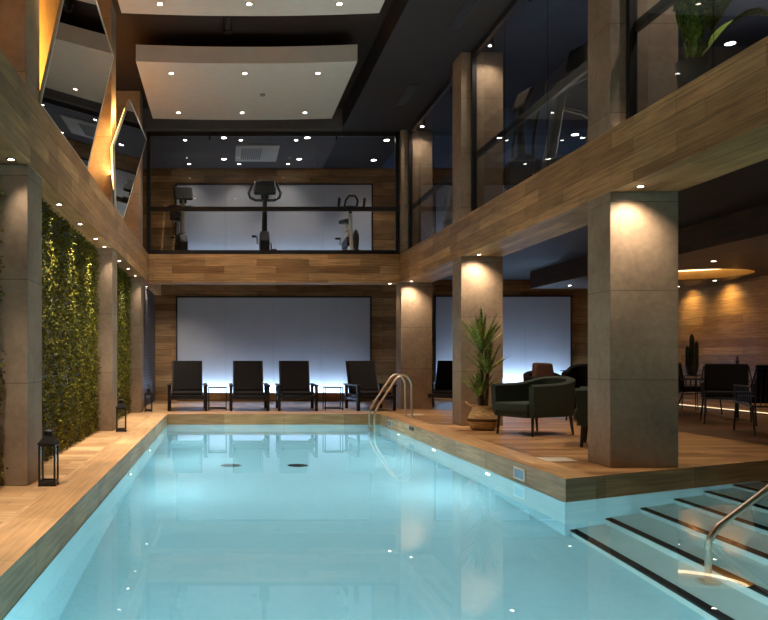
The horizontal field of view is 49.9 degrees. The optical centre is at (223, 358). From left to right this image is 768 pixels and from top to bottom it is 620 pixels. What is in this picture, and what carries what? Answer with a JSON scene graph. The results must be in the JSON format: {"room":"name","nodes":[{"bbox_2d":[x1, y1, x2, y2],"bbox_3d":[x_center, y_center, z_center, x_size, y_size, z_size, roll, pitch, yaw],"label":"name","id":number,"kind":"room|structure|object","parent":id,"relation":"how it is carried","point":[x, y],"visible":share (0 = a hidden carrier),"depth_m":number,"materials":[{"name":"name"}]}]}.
{"room":"spa","nodes":[
{"label":"spa","id":0,"kind":"room"},
{"bbox_2d":[40,0,59,86],"bbox_3d":[-2.390,-3.910,9.100,0.120,3.180,24.200,0,0,0],"label":"wall","id":1,"kind":"structure","parent":0,"point":[48,8],"depth_m":10.44,"materials":[{"name":"paint"}]},
{"bbox_2d":[144,285,154,405],"bbox_3d":[-2.110,-0.295,19.070,0.580,2.790,4.260,0,0,0],"label":"stone wall","id":2,"kind":"structure","parent":0,"point":[149,297],"depth_m":19.54,"materials":[{"name":"grey stone"}]},
{"bbox_2d":[145,285,160,294],"bbox_3d":[-2.060,-2.005,19.700,0.780,0.630,3.000,0,0,0],"label":"beam","id":3,"kind":"structure","parent":2,"relation":"on","point":[155,289],"depth_m":20.03,"materials":[{"name":"brown wood"}]},
{"bbox_2d":[144,254,399,284],"bbox_3d":[0.725,-2.005,17.950,6.350,0.630,0.500,0,0,0],"label":"beam","id":4,"kind":"structure","parent":2,"relation":"on","point":[164,269],"depth_m":17.70,"materials":[{"name":"brown wood"}]},
{"bbox_2d":[146,132,399,253],"bbox_3d":[1.090,-3.685,17.779,5.620,2.730,0.122,0,0,0],"label":"window frame","id":5,"kind":"structure","parent":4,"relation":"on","point":[396,135],"depth_m":17.76,"materials":[{"name":"black metal"}]},
{"bbox_2d":[112,0,392,107],"bbox_3d":[4.225,-5.600,9.100,13.750,0.200,24.200,0,0,0],"label":"ceiling","id":6,"kind":"structure","parent":0,"point":[362,30],"depth_m":13.48,"materials":[{"name":"brown paint"}]},
{"bbox_2d":[223,16,231,34],"bbox_3d":[0.060,-5.420,12.200,0.150,0.160,2.000,0,0,0],"label":"ceiling pipe","id":7,"kind":"object","parent":6,"relation":"attached to","point":[227,27],"visible":0.64,"depth_m":12.95,"materials":[{"name":"black metal"}]},
{"bbox_2d":[136,41,356,119],"bbox_3d":[0.375,-5.215,14.875,3.670,0.570,3.250,0,0,0],"label":"ceiling panel","id":8,"kind":"object","parent":6,"relation":"hanging from","point":[206,83],"visible":0.98,"depth_m":14.21,"materials":[{"name":"white paint"}]},
{"bbox_2d":[118,0,384,15],"bbox_3d":[0.375,-5.215,9.900,3.670,0.570,3.200,0,0,0],"label":"ceiling panel","id":9,"kind":"object","parent":6,"relation":"hanging from","point":[170,7],"visible":0.94,"depth_m":11.22,"materials":[{"name":"white paint"}]},
{"bbox_2d":[143,168,587,400],"bbox_3d":[4.225,-2.300,21.300,13.750,6.800,0.200,0,0,0],"label":"wall","id":10,"kind":"structure","parent":0,"point":[163,180],"depth_m":21.20,"materials":[{"name":"brown wood"}]},
{"bbox_2d":[176,296,371,400],"bbox_3d":[1.315,-0.280,21.040,5.170,2.760,0.320,0,0,0],"label":"wall panel","id":11,"kind":"object","parent":10,"relation":"attached to","point":[326,332],"visible":0.71,"depth_m":21.15,"materials":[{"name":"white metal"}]},
{"bbox_2d":[175,183,372,249],"bbox_3d":[1.325,-3.480,21.040,5.230,2.320,0.320,0,0,0],"label":"wall panel","id":12,"kind":"object","parent":10,"relation":"attached to","point":[205,230],"visible":0.47,"depth_m":21.15,"materials":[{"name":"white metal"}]},
{"bbox_2d":[434,183,506,233],"bbox_3d":[7.800,-3.480,21.040,4.480,2.320,0.320,0,0,0],"label":"wall panel","id":13,"kind":"object","parent":10,"relation":"attached to","point":[441,196],"visible":0.12,"depth_m":21.15,"materials":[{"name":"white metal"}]},
{"bbox_2d":[434,295,571,388],"bbox_3d":[7.380,-0.340,21.040,3.640,2.680,0.320,0,0,0],"label":"wall panel","id":14,"kind":"object","parent":10,"relation":"attached to","point":[536,328],"visible":0.4,"depth_m":21.15,"materials":[{"name":"white glass"}]},
{"bbox_2d":[0,401,767,617],"bbox_3d":[4.225,2.050,9.100,13.350,1.900,24.200,0,0,0],"label":"floor","id":15,"kind":"structure","parent":0,"point":[36,521],"depth_m":9.31,"materials":[{"name":"brown wood"}]},
{"bbox_2d":[0,164,41,485],"bbox_3d":[-2.050,-0.295,7.200,0.700,2.790,0.540,0,0,0],"label":"pillar","id":16,"kind":"structure","parent":15,"relation":"on","point":[21,246],"depth_m":6.93,"materials":[{"name":"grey concrete"}]},
{"bbox_2d":[0,49,148,282],"bbox_3d":[-2.060,-2.005,7.350,0.780,0.630,20.700,0,0,0],"label":"beam","id":17,"kind":"structure","parent":16,"relation":"on","point":[28,135],"depth_m":8.27,"materials":[{"name":"brown wood"}]},
{"bbox_2d":[0,0,39,99],"bbox_3d":[-2.060,-3.910,7.200,0.680,3.180,0.540,0,0,0],"label":"pillar","id":18,"kind":"structure","parent":17,"relation":"on","point":[19,19],"depth_m":6.93,"materials":[{"name":"brown concrete"}]},
{"bbox_2d":[38,0,113,169],"bbox_3d":[-1.604,-3.247,9.010,0.320,1.830,3.254,0,0,0],"label":"wall mirror","id":19,"kind":"object","parent":17,"relation":"on","point":[80,57],"visible":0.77,"depth_m":8.73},
{"bbox_2d":[88,0,115,205],"bbox_3d":[-2.060,-3.910,12.470,0.680,3.180,0.540,0,0,0],"label":"pillar","id":20,"kind":"structure","parent":17,"relation":"on","point":[99,167],"depth_m":12.20,"materials":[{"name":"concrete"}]},
{"bbox_2d":[111,99,146,218],"bbox_3d":[-1.609,-3.232,13.310,0.307,1.800,3.408,0,0,0],"label":"wall mirror","id":21,"kind":"object","parent":17,"relation":"on","point":[129,141],"visible":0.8,"depth_m":12.89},
{"bbox_2d":[116,91,142,245],"bbox_3d":[-2.060,-3.910,16.670,0.680,3.180,0.540,0,0,0],"label":"pillar","id":22,"kind":"structure","parent":17,"relation":"on","point":[133,217],"depth_m":16.40,"materials":[{"name":"brown concrete"}]},
{"bbox_2d":[37,422,59,485],"bbox_3d":[-1.530,0.825,6.980,0.163,0.551,0.163,0,0,0],"label":"lantern","id":23,"kind":"object","parent":15,"relation":"on","point":[48,440],"visible":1,"depth_m":6.91,"materials":[{"name":"black metal"}]},
{"bbox_2d":[0,165,131,485],"bbox_3d":[-2.097,-0.295,9.320,0.507,2.790,14.120,0,0,0],"label":"wall","id":24,"kind":"structure","parent":15,"relation":"on","point":[69,352],"depth_m":10.12,"materials":[{"name":"green plant"}]},
{"bbox_2d":[95,248,116,430],"bbox_3d":[-2.050,-0.295,12.470,0.700,2.790,0.540,0,0,0],"label":"pillar","id":25,"kind":"structure","parent":15,"relation":"on","point":[107,285],"depth_m":12.20,"materials":[{"name":"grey concrete"}]},
{"bbox_2d":[116,395,126,431],"bbox_3d":[-1.560,0.825,12.150,0.163,0.551,0.163,0,0,-3],"label":"lantern","id":26,"kind":"object","parent":15,"relation":"on","point":[121,405],"visible":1,"depth_m":12.08,"materials":[{"name":"black metal"}]},
{"bbox_2d":[128,277,143,412],"bbox_3d":[-2.050,-0.295,16.670,0.700,2.790,0.540,0,0,0],"label":"pillar","id":27,"kind":"structure","parent":15,"relation":"on","point":[136,347],"depth_m":16.40,"materials":[{"name":"brown concrete"}]},
{"bbox_2d":[144,385,152,411],"bbox_3d":[-1.580,0.825,16.750,0.163,0.551,0.163,0,0,3],"label":"lantern","id":28,"kind":"object","parent":15,"relation":"on","point":[148,392],"visible":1,"depth_m":16.68,"materials":[{"name":"black metal"}]},
{"bbox_2d":[167,361,207,410],"bbox_3d":[-0.797,0.569,17.448,0.860,1.062,1.436,0,0,-3],"label":"sun lounger","id":29,"kind":"object","parent":15,"relation":"on","point":[187,383],"visible":1,"depth_m":17.85,"materials":[{"name":"grey fabric"}]},
{"bbox_2d":[173,361,200,390],"bbox_3d":[-0.822,0.372,17.948,0.620,0.669,0.334,0,0,-3],"label":"cushion","id":30,"kind":"object","parent":29,"relation":"on","point":[186,374],"depth_m":17.91,"materials":[{"name":"grey fabric"}]},
{"bbox_2d":[173,391,201,394],"bbox_3d":[-0.789,0.732,17.280,0.620,0.064,1.000,0,0,-3],"label":"seat cushion","id":31,"kind":"object","parent":29,"relation":"on","point":[174,392],"depth_m":16.79,"materials":[{"name":"grey fabric"}]},
{"bbox_2d":[208,387,226,409],"bbox_3d":[-0.140,0.853,17.300,0.400,0.495,0.400,0,0,0],"label":"side table","id":32,"kind":"object","parent":15,"relation":"on","point":[209,407],"visible":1,"depth_m":17.10,"materials":[{"name":"black metal"}]},
{"bbox_2d":[229,361,269,410],"bbox_3d":[0.540,0.569,17.448,0.860,1.062,1.436,0,0,0],"label":"sun lounger","id":33,"kind":"object","parent":15,"relation":"on","point":[247,384],"visible":1,"depth_m":17.83,"materials":[{"name":"grey fabric"}]},
{"bbox_2d":[234,361,261,390],"bbox_3d":[0.540,0.372,17.948,0.620,0.669,0.334,0,0,0],"label":"cushion","id":34,"kind":"object","parent":33,"relation":"on","point":[247,374],"depth_m":17.92,"materials":[{"name":"grey fabric"}]},
{"bbox_2d":[234,391,263,394],"bbox_3d":[0.540,0.732,17.280,0.620,0.064,1.000,0,0,0],"label":"seat cushion","id":35,"kind":"object","parent":33,"relation":"on","point":[235,392],"depth_m":16.79,"materials":[{"name":"grey fabric"}]},
{"bbox_2d":[275,361,318,410],"bbox_3d":[1.569,0.569,17.448,0.860,1.062,1.436,0,0,1],"label":"sun lounger","id":36,"kind":"object","parent":15,"relation":"on","point":[294,383],"visible":1,"depth_m":17.83,"materials":[{"name":"grey fabric"}]},
{"bbox_2d":[280,361,308,390],"bbox_3d":[1.579,0.372,17.948,0.620,0.669,0.334,0,0,1],"label":"cushion","id":37,"kind":"object","parent":36,"relation":"on","point":[294,375],"depth_m":17.92,"materials":[{"name":"grey fabric"}]},
{"bbox_2d":[281,391,312,394],"bbox_3d":[1.566,0.732,17.280,0.620,0.064,1.000,0,0,1],"label":"seat cushion","id":38,"kind":"object","parent":36,"relation":"on","point":[282,392],"depth_m":16.79,"materials":[{"name":"grey fabric"}]},
{"bbox_2d":[323,387,342,409],"bbox_3d":[2.360,0.853,17.350,0.400,0.495,0.400,0,0,0],"label":"side table","id":39,"kind":"object","parent":15,"relation":"on","point":[325,407],"visible":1,"depth_m":17.15,"materials":[{"name":"black metal"}]},
{"bbox_2d":[343,361,396,410],"bbox_3d":[3.165,0.569,17.498,0.860,1.062,1.436,0,0,-6],"label":"sun lounger","id":40,"kind":"object","parent":15,"relation":"on","point":[362,383],"visible":0.93,"depth_m":17.87,"materials":[{"name":"grey fabric"}]},
{"bbox_2d":[347,361,377,390],"bbox_3d":[3.115,0.372,17.996,0.620,0.669,0.334,0,0,-6],"label":"cushion","id":41,"kind":"object","parent":40,"relation":"on","point":[363,373],"depth_m":17.97,"materials":[{"name":"grey fabric"}]},
{"bbox_2d":[351,390,391,394],"bbox_3d":[3.182,0.732,17.331,0.620,0.064,1.000,0,0,-6],"label":"seat cushion","id":42,"kind":"object","parent":40,"relation":"on","point":[353,392],"depth_m":16.87,"materials":[{"name":"grey fabric"}]},
{"bbox_2d":[0,425,767,619],"bbox_3d":[2.635,1.310,8.500,7.530,0.001,15.000,0,0,0],"label":"water","id":43,"kind":"object","parent":15,"relation":"in","point":[209,522],"visible":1,"depth_m":5.62,"materials":[{"name":"blue liquid"}]},
{"bbox_2d":[368,374,413,427],"bbox_3d":[3.208,1.267,15.450,0.805,1.966,0.640,0,0,0],"label":"pool ladder","id":44,"kind":"object","parent":15,"relation":"on","point":[393,375],"visible":0.7,"depth_m":15.17,"materials":[{"name":"silver metal"}]},
{"bbox_2d":[396,282,431,408],"bbox_3d":[4.245,-0.295,17.880,0.690,2.790,0.500,0,0,0],"label":"pillar","id":45,"kind":"structure","parent":15,"relation":"on","point":[413,299],"depth_m":17.63,"materials":[{"name":"brown concrete"}]},
{"bbox_2d":[428,361,452,405],"bbox_3d":[5.025,0.569,18.154,0.860,1.062,1.436,0,0,29],"label":"sun lounger","id":46,"kind":"object","parent":15,"relation":"on","point":[444,374],"visible":0.43,"depth_m":18.57,"materials":[{"name":"grey fabric"}]},
{"bbox_2d":[432,389,452,393],"bbox_3d":[4.944,0.732,18.007,0.620,0.064,1.000,0,0,29],"label":"seat cushion","id":47,"kind":"object","parent":46,"relation":"on","point":[435,391],"depth_m":17.60,"materials":[{"name":"grey fabric"}]},
{"bbox_2d":[436,361,452,388],"bbox_3d":[5.265,0.372,18.593,0.620,0.669,0.334,0,0,29],"label":"cushion","id":48,"kind":"object","parent":46,"relation":"on","point":[444,374],"depth_m":18.63,"materials":[{"name":"grey fabric"}]},
{"bbox_2d":[453,256,502,425],"bbox_3d":[4.245,-0.295,13.410,0.690,2.790,0.500,0,0,0],"label":"pillar","id":49,"kind":"structure","parent":15,"relation":"on","point":[477,280],"depth_m":13.16,"materials":[{"name":"brown concrete"}]},
{"bbox_2d":[400,36,767,282],"bbox_3d":[4.245,-2.005,7.600,0.690,0.630,21.200,0,0,0],"label":"beam","id":50,"kind":"structure","parent":49,"relation":"on","point":[715,125],"depth_m":7.70,"materials":[{"name":"brown wood"}]},
{"bbox_2d":[400,130,431,253],"bbox_3d":[4.245,-3.685,17.880,0.690,2.730,0.500,0,0,0],"label":"pillar","id":51,"kind":"structure","parent":50,"relation":"on","point":[422,139],"depth_m":17.63,"materials":[{"name":"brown concrete"}]},
{"bbox_2d":[408,75,452,248],"bbox_3d":[4.121,-3.685,15.645,0.122,2.730,3.970,0,0,0],"label":"glass balustrade","id":52,"kind":"object","parent":50,"relation":"on","point":[448,85],"visible":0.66,"depth_m":16.99,"materials":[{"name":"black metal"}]},
{"bbox_2d":[453,52,502,222],"bbox_3d":[4.245,-3.685,13.410,0.690,2.730,0.500,0,0,0],"label":"pillar","id":53,"kind":"structure","parent":50,"relation":"on","point":[489,64],"depth_m":13.16,"materials":[{"name":"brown concrete"}]},
{"bbox_2d":[471,0,587,211],"bbox_3d":[4.121,-3.685,10.870,0.122,2.730,4.580,0,0,0],"label":"glass balustrade","id":54,"kind":"object","parent":50,"relation":"on","point":[582,70],"visible":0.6,"depth_m":12.14,"materials":[{"name":"black metal"}]},
{"bbox_2d":[406,36,766,250],"bbox_3d":[3.970,-2.336,11.200,0.060,0.026,12.400,0,0,0],"label":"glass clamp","id":55,"kind":"object","parent":50,"relation":"on","point":[766,36],"visible":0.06,"depth_m":7.89,"materials":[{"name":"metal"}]},
{"bbox_2d":[588,0,677,141],"bbox_3d":[4.245,-3.685,8.330,0.690,2.730,0.500,0,0,0],"label":"pillar","id":56,"kind":"structure","parent":50,"relation":"on","point":[657,43],"depth_m":8.08,"materials":[{"name":"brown concrete"}]},
{"bbox_2d":[626,0,678,119],"bbox_3d":[4.121,-3.685,5.790,0.122,2.730,4.580,0,0,0],"label":"glass balustrade","id":57,"kind":"object","parent":50,"relation":"on","point":[634,25],"visible":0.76,"depth_m":8.01,"materials":[{"name":"black metal"}]},
{"bbox_2d":[673,0,767,88],"bbox_3d":[4.705,-2.952,7.308,0.980,1.265,0.817,0,0,0],"label":"banana plant","id":58,"kind":"object","parent":50,"relation":"on","point":[693,17],"visible":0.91,"depth_m":7.47,"materials":[{"name":"green plant"}]},
{"bbox_2d":[465,402,496,430],"bbox_3d":[4.020,0.879,12.420,0.474,0.441,0.474,0,0,45],"label":"seagrass basket","id":59,"kind":"object","parent":15,"relation":"on","point":[481,418],"visible":0.81,"depth_m":12.26,"materials":[{"name":"beige wicker"}]},
{"bbox_2d":[456,306,511,405],"bbox_3d":[4.023,-0.016,12.445,0.892,1.627,0.799,0,0,22],"label":"yucca plant","id":60,"kind":"object","parent":59,"relation":"on","point":[482,341],"visible":0.97,"depth_m":12.34,"materials":[{"name":"green plant"}]},
{"bbox_2d":[513,466,525,481],"bbox_3d":[3.122,1.215,8.460,0.016,0.130,0.320,0,0,0],"label":"plate","id":61,"kind":"object","parent":15,"relation":"attached to","point":[518,473],"visible":1,"depth_m":8.43,"materials":[{"name":"white plastic"}]},
{"bbox_2d":[491,376,574,436],"bbox_3d":[4.580,0.677,11.730,1.068,0.849,0.801,0,0,-27],"label":"armchair","id":62,"kind":"object","parent":15,"relation":"on","point":[546,396],"visible":1,"depth_m":11.49,"materials":[{"name":"green fabric"}]},
{"bbox_2d":[495,401,528,412],"bbox_3d":[4.516,0.693,11.698,0.924,0.125,0.602,0,0,-27],"label":"seat cushion","id":63,"kind":"object","parent":62,"relation":"on","point":[500,406],"depth_m":11.52,"materials":[{"name":"green fabric"}]},
{"bbox_2d":[523,371,561,380],"bbox_3d":[6.348,0.668,15.716,0.801,0.866,0.752,0,0,-8],"label":"armchair","id":64,"kind":"object","parent":15,"relation":"on","point":[528,375],"visible":0.12,"depth_m":15.83,"materials":[{"name":"grey fabric"}]},
{"bbox_2d":[532,362,553,376],"bbox_3d":[6.217,0.341,15.583,0.420,0.548,0.193,0,0,-6],"label":"throw cushion","id":65,"kind":"object","parent":64,"relation":"on","point":[538,369],"visible":0.48,"depth_m":15.53,"materials":[{"name":"brown leather"}]},
{"bbox_2d":[535,457,578,461],"bbox_3d":[3.620,1.096,8.720,0.340,0.008,0.340,0,0,0],"label":"floor hatch","id":66,"kind":"object","parent":15,"relation":"on","point":[547,459],"visible":1,"depth_m":8.69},
{"bbox_2d":[561,364,587,420],"bbox_3d":[6.558,0.592,14.414,0.801,1.019,0.752,0,0,30],"label":"armchair","id":67,"kind":"object","parent":15,"relation":"on","point":[579,372],"visible":0.16,"depth_m":14.72,"materials":[{"name":"grey fabric"}]},
{"bbox_2d":[574,386,587,446],"bbox_3d":[4.990,0.677,10.039,1.068,0.849,0.801,0,0,28],"label":"armchair","id":68,"kind":"object","parent":15,"relation":"on","point":[581,411],"visible":0.19,"depth_m":9.91,"materials":[{"name":"green fabric"}]},
{"bbox_2d":[588,192,677,467],"bbox_3d":[4.245,-0.295,8.330,0.690,2.790,0.500,0,0,0],"label":"pillar","id":69,"kind":"structure","parent":15,"relation":"on","point":[633,236],"depth_m":8.08,"materials":[{"name":"brown concrete"}]},
{"bbox_2d":[681,375,700,410],"bbox_3d":[10.002,0.720,17.091,0.365,0.761,0.378,0,0,0],"label":"plant stand","id":70,"kind":"object","parent":15,"relation":"on","point":[683,375],"visible":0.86,"depth_m":17.05,"materials":[{"name":"black metal"}]},
{"bbox_2d":[685,334,698,374],"bbox_3d":[10.000,-0.105,17.100,0.270,0.890,0.270,0,0,0],"label":"potted cactus","id":71,"kind":"object","parent":70,"relation":"on","point":[690,369],"visible":1,"depth_m":17.07,"materials":[{"name":"green plant"}]},
{"bbox_2d":[685,366,698,374],"bbox_3d":[10.000,0.240,17.100,0.270,0.200,0.270,0,0,0],"label":"pot","id":72,"kind":"object","parent":71,"relation":"attached to","point":[690,370],"depth_m":17.01,"materials":[{"name":"black plastic"}]},
{"bbox_2d":[678,363,722,414],"bbox_3d":[9.449,0.593,16.209,0.906,1.025,0.783,0,0,10],"label":"armchair","id":73,"kind":"object","parent":15,"relation":"on","point":[682,387],"visible":0.34,"depth_m":15.91,"materials":[{"name":"grey fabric"}]},
{"bbox_2d":[678,363,684,386],"bbox_3d":[9.161,0.322,16.260,0.153,0.482,0.651,0,0,10],"label":"cushion","id":74,"kind":"object","parent":73,"relation":"on","point":[680,372],"depth_m":15.94,"materials":[{"name":"grey fabric"}]},
{"bbox_2d":[678,386,700,391],"bbox_3d":[9.515,0.602,16.197,0.662,0.101,0.693,0,0,10],"label":"seat cushion","id":75,"kind":"object","parent":73,"relation":"on","point":[680,388],"depth_m":15.90,"materials":[{"name":"grey fabric"}]},
{"bbox_2d":[679,404,767,414],"bbox_3d":[10.785,1.083,15.200,0.210,0.035,11.000,0,0,0],"label":"light strip","id":76,"kind":"object","parent":15,"relation":"on","point":[714,408],"visible":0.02,"depth_m":17.14,"materials":[{"name":"white plastic"}]},
{"bbox_2d":[700,364,756,425],"bbox_3d":[8.624,0.593,13.696,0.783,1.025,0.906,0,0,28],"label":"armchair","id":77,"kind":"object","parent":15,"relation":"on","point":[719,379],"visible":0.73,"depth_m":13.88,"materials":[{"name":"black fabric"}]},
{"bbox_2d":[704,364,748,390],"bbox_3d":[8.761,0.322,13.954,0.651,0.482,0.153,0,0,28],"label":"cushion","id":78,"kind":"object","parent":77,"relation":"on","point":[717,377],"depth_m":13.92,"materials":[{"name":"grey fabric"}]},
{"bbox_2d":[704,390,753,397],"bbox_3d":[8.593,0.602,13.636,0.693,0.101,0.662,0,0,28],"label":"seat cushion","id":79,"kind":"object","parent":77,"relation":"on","point":[707,393],"depth_m":13.44,"materials":[{"name":"grey fabric"}]},
{"bbox_2d":[724,380,750,420],"bbox_3d":[9.300,0.740,14.500,0.640,0.720,0.640,0,0,0],"label":"round table","id":80,"kind":"object","parent":15,"relation":"on","point":[737,412],"visible":0.41,"depth_m":14.47,"materials":[{"name":"black metal"}]},
{"bbox_2d":[733,365,767,434],"bbox_3d":[8.157,0.593,11.900,0.783,1.025,0.906,0,0,15],"label":"armchair","id":81,"kind":"object","parent":15,"relation":"on","point":[760,395],"visible":1,"depth_m":11.68,"materials":[{"name":"grey fabric"}]},
{"bbox_2d":[738,395,767,403],"bbox_3d":[8.174,0.602,11.965,0.693,0.101,0.662,0,0,15],"label":"seat cushion","id":82,"kind":"object","parent":81,"relation":"on","point":[741,398],"depth_m":11.79,"materials":[{"name":"grey fabric"}]},
{"bbox_2d":[754,365,767,397],"bbox_3d":[8.081,0.322,11.618,0.651,0.482,0.153,0,0,15],"label":"cushion","id":83,"kind":"object","parent":81,"relation":"on","point":[761,371],"depth_m":11.64,"materials":[{"name":"grey fabric"}]},
{"bbox_3d":[2.635,2.018,8.500,7.506,1.365,14.976,0,0,0],"label":"wall","id":84,"kind":"structure","parent":15,"relation":"in","visible":0},
{"bbox_3d":[4.778,2.008,4.967,3.204,1.364,7.894,0,0,0],"label":"steps","id":85,"kind":"structure","parent":84,"relation":"on","visible":0},
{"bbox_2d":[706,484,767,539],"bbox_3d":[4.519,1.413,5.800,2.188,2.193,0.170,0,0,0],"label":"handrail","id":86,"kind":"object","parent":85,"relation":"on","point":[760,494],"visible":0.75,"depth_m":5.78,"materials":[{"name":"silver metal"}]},
{"bbox_2d":[143,0,767,167],"bbox_3d":[4.225,-5.275,9.100,13.350,0.450,24.200,0,0,0],"label":"ceiling","id":87,"kind":"structure","parent":0,"point":[536,41],"depth_m":14.94,"materials":[{"name":"black paint"}]},
{"bbox_2d":[235,145,279,161],"bbox_3d":[0.800,-5.026,19.600,1.040,0.047,1.500,0,0,0],"label":"air conditioner","id":88,"kind":"object","parent":87,"relation":"attached to","point":[244,153],"visible":1,"depth_m":19.54,"materials":[{"name":"white paint"}]},
{"bbox_2d":[241,149,261,159],"bbox_3d":[0.665,-5.014,19.600,0.482,0.023,1.000,0,0,0],"label":"grille","id":89,"kind":"object","parent":88,"relation":"attached to","point":[246,154],"depth_m":19.61,"materials":[{"name":"grey plastic"}]},
{"bbox_2d":[396,84,418,105],"bbox_3d":[3.500,-5.038,15.300,0.180,0.023,1.200,0,0,0],"label":"ceiling vent","id":90,"kind":"object","parent":87,"relation":"in","point":[411,88],"visible":1,"depth_m":15.24,"materials":[{"name":"black plastic"}]},
{"bbox_2d":[448,0,478,28],"bbox_3d":[3.500,-5.038,11.600,0.180,0.023,1.200,0,0,0],"label":"ceiling vent","id":91,"kind":"object","parent":87,"relation":"in","point":[468,6],"visible":1,"depth_m":11.68,"materials":[{"name":"black plastic"}]},
{"bbox_2d":[723,41,736,45],"bbox_3d":[8.100,-5.047,12.800,0.190,0.006,0.190,0,0,0],"label":"recessed light","id":92,"kind":"object","parent":87,"relation":"in","point":[730,43],"visible":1,"depth_m":12.79,"materials":[{"name":"metal"}]},
{"bbox_2d":[440,159,767,279],"bbox_3d":[7.745,-2.120,9.100,6.310,0.040,24.200,0,0,0],"label":"ceiling","id":93,"kind":"structure","parent":0,"point":[745,188],"depth_m":11.24,"materials":[{"name":"black paint"}]},
{"bbox_2d":[530,204,767,288],"bbox_3d":[9.125,-1.895,14.100,3.550,0.410,10.200,0,0,0],"label":"ceiling","id":94,"kind":"structure","parent":0,"point":[737,242],"depth_m":13.19,"materials":[{"name":"black paint"}]},
{"bbox_2d":[678,269,715,271],"bbox_3d":[9.400,-1.890,16.050,2.060,0.060,2.060,0,0,0],"label":"light","id":95,"kind":"object","parent":94,"relation":"attached to","point":[698,269],"visible":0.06,"depth_m":16.84,"materials":[{"name":"white"}]},
{"bbox_2d":[678,275,767,412],"bbox_3d":[11.000,-2.300,9.100,0.200,6.800,24.200,0,0,0],"label":"wall","id":96,"kind":"structure","parent":0,"point":[728,320],"depth_m":17.42,"materials":[{"name":"brown wood"}]},
{"bbox_3d":[1.070,-2.160,19.700,7.040,0.320,3.000,0,0,0],"label":"floor","id":97,"kind":"structure","parent":0,"visible":0},
{"bbox_2d":[168,186,193,249],"bbox_3d":[-1.027,-3.128,18.629,0.595,1.615,1.100,0,0,-14],"label":"exercise bike","id":98,"kind":"object","parent":97,"relation":"on","point":[182,194],"visible":0.7,"depth_m":18.26,"materials":[{"name":"black plastic"}]},
{"bbox_2d":[247,181,281,249],"bbox_3d":[0.930,-3.192,18.632,0.795,1.744,1.188,0,0,0],"label":"exercise bike","id":99,"kind":"object","parent":97,"relation":"on","point":[263,188],"visible":0.7,"depth_m":18.20,"materials":[{"name":"black plastic"}]},
{"bbox_2d":[335,195,365,249],"bbox_3d":[2.872,-3.010,18.537,0.637,1.380,1.368,0,0,-2],"label":"bike","id":100,"kind":"object","parent":97,"relation":"on","point":[353,239],"visible":0.77,"depth_m":18.14,"materials":[{"name":"black plastic"}]},
{"bbox_3d":[7.745,-2.230,9.100,6.310,0.180,24.200,0,0,0],"label":"floor","id":101,"kind":"structure","parent":0,"visible":0},
{"bbox_2d":[443,180,452,227],"bbox_3d":[5.424,-3.234,16.607,1.850,1.827,0.860,0,0,-15],"label":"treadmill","id":102,"kind":"object","parent":101,"relation":"on","point":[449,209],"visible":0.07,"depth_m":16.77,"materials":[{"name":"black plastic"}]},
{"bbox_2d":[502,81,548,189],"bbox_3d":[5.024,-3.243,12.313,1.550,1.845,0.666,0,0,-10],"label":"trainer","id":103,"kind":"object","parent":101,"relation":"on","point":[520,168],"visible":0.42,"depth_m":12.12,"materials":[{"name":"black plastic"}]},
{"bbox_2d":[534,43,587,173],"bbox_3d":[5.173,-3.234,10.709,1.850,1.827,0.860,0,0,-20],"label":"treadmill","id":104,"kind":"object","parent":101,"relation":"on","point":[577,56],"visible":0.11,"depth_m":10.79,"materials":[{"name":"black plastic"}]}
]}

